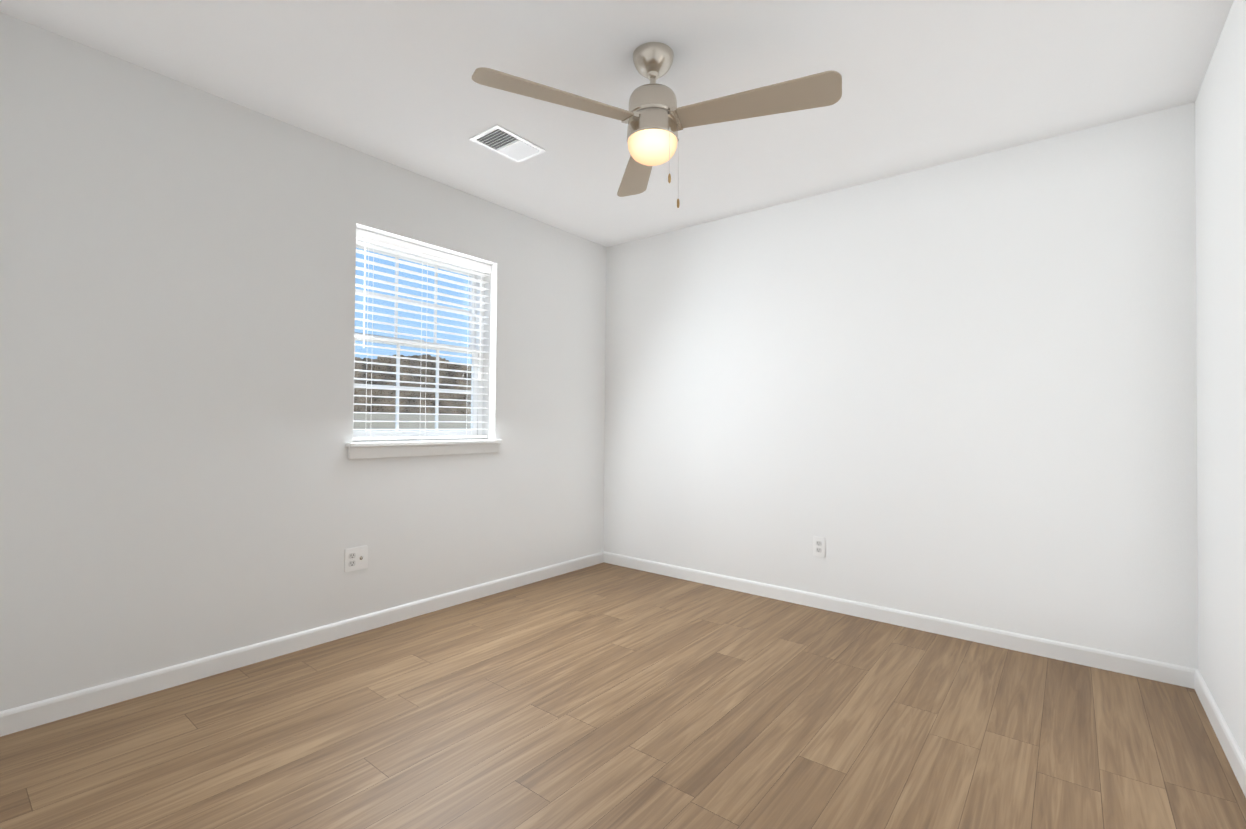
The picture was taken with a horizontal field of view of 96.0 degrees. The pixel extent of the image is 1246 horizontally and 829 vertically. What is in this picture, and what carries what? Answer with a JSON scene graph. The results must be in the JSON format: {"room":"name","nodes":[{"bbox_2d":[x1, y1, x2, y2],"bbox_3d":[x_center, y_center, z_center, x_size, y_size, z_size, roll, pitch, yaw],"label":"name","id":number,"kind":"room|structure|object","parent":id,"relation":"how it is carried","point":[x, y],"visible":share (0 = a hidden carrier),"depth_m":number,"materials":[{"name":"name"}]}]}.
{"room":"empty bedroom","nodes":[
{"label":"empty bedroom","id":0,"kind":"room"},
{"bbox_2d":[0,12,606,710],"bbox_3d":[-1.295,-0.053,3.060,0.200,2.560,3.450,0,-1,39],"label":"wall","id":1,"kind":"structure","parent":0,"point":[182,478],"depth_m":2.38,"materials":[{"name":"white paint"}]},
{"bbox_2d":[0,551,603,736],"bbox_3d":[-1.223,1.066,2.977,0.013,0.080,3.450,0,-1,39],"label":"baseboard","id":2,"kind":"structure","parent":1,"relation":"attached to","point":[24,717],"depth_m":2.44,"materials":[{"name":"white wood"}]},
{"bbox_2d":[344,545,367,571],"bbox_3d":[-1.343,0.728,2.827,0.014,0.115,0.116,0,-1,39],"label":"electrical outlet","id":3,"kind":"object","parent":1,"relation":"attached to","point":[355,558],"visible":1,"depth_m":2.83,"materials":[{"name":"white plastic"}]},
{"bbox_2d":[353,240,483,441],"bbox_3d":[-1.201,-0.394,3.275,0.070,1.133,0.890,0,-1,39],"label":"window","id":4,"kind":"structure","parent":1,"relation":"in","point":[373,433],"depth_m":3.33,"materials":[{"name":"white plastic"}]},
{"bbox_2d":[353,228,490,439],"bbox_3d":[-1.142,-0.408,3.228,0.071,1.096,0.884,0,-1,39],"label":"window blinds","id":5,"kind":"object","parent":4,"relation":"attached to","point":[389,242],"visible":0.79,"depth_m":3.20,"materials":[{"name":"white plastic"}]},
{"bbox_2d":[346,439,502,458],"bbox_3d":[-1.116,0.191,3.193,0.163,0.082,0.960,0,-1,39],"label":"window sill","id":6,"kind":"structure","parent":1,"relation":"attached to","point":[374,449],"depth_m":3.09,"materials":[{"name":"white wood"}]},
{"bbox_2d":[0,0,1233,246],"bbox_3d":[0.058,-1.396,2.010,3.630,0.120,3.850,0,-1,39],"label":"ceiling","id":7,"kind":"structure","parent":0,"point":[930,82],"depth_m":2.20,"materials":[{"name":"white paint"}]},
{"bbox_2d":[469,124,545,162],"bbox_3d":[-0.564,-1.324,2.761,0.211,0.013,0.306,0,-1,39],"label":"ceiling vent","id":8,"kind":"object","parent":7,"relation":"in","point":[499,139],"visible":1,"depth_m":2.75,"materials":[{"name":"white metal"}]},
{"bbox_2d":[472,42,841,207],"bbox_3d":[0.129,-1.053,1.993,1.133,0.566,1.106,0,-1,39],"label":"fan","id":9,"kind":"object","parent":7,"relation":"hanging from","point":[655,118],"visible":1,"depth_m":1.99,"materials":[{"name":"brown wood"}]},
{"bbox_2d":[0,562,1245,828],"bbox_3d":[0.033,1.163,1.972,3.230,0.120,3.450,0,-1,39],"label":"floor","id":10,"kind":"structure","parent":0,"point":[604,696],"depth_m":1.93,"materials":[{"name":"brown wood"}]},
{"bbox_2d":[604,102,1197,668],"bbox_3d":[1.184,-0.024,3.415,3.630,2.560,0.200,0,-1,39],"label":"wall","id":11,"kind":"structure","parent":0,"point":[964,390],"depth_m":2.90,"materials":[{"name":"white paint"}]},
{"bbox_2d":[813,536,824,556],"bbox_3d":[1.150,0.775,3.291,0.070,0.115,0.008,0,-1,39],"label":"electrical outlet","id":12,"kind":"object","parent":11,"relation":"attached to","point":[819,546],"visible":1,"depth_m":3.29,"materials":[{"name":"white plastic"}]},
{"bbox_2d":[604,552,1196,688],"bbox_3d":[1.107,1.093,3.315,3.230,0.080,0.013,0,-1,39],"label":"baseboard","id":13,"kind":"structure","parent":11,"relation":"attached to","point":[1178,675],"depth_m":2.88,"materials":[{"name":"white wood"}]},
{"bbox_2d":[1195,0,1245,758],"bbox_3d":[1.322,-0.061,0.841,0.200,2.560,3.650,0,-1,39],"label":"wall","id":14,"kind":"structure","parent":0,"point":[1220,139],"depth_m":1.92,"materials":[{"name":"white paint"}]},
{"bbox_2d":[1194,669,1245,796],"bbox_3d":[1.290,1.060,0.969,0.013,0.080,3.450,0,-1,39],"label":"baseboard","id":15,"kind":"structure","parent":14,"relation":"attached to","point":[1231,749],"depth_m":1.89,"materials":[{"name":"white wood"}]}
]}

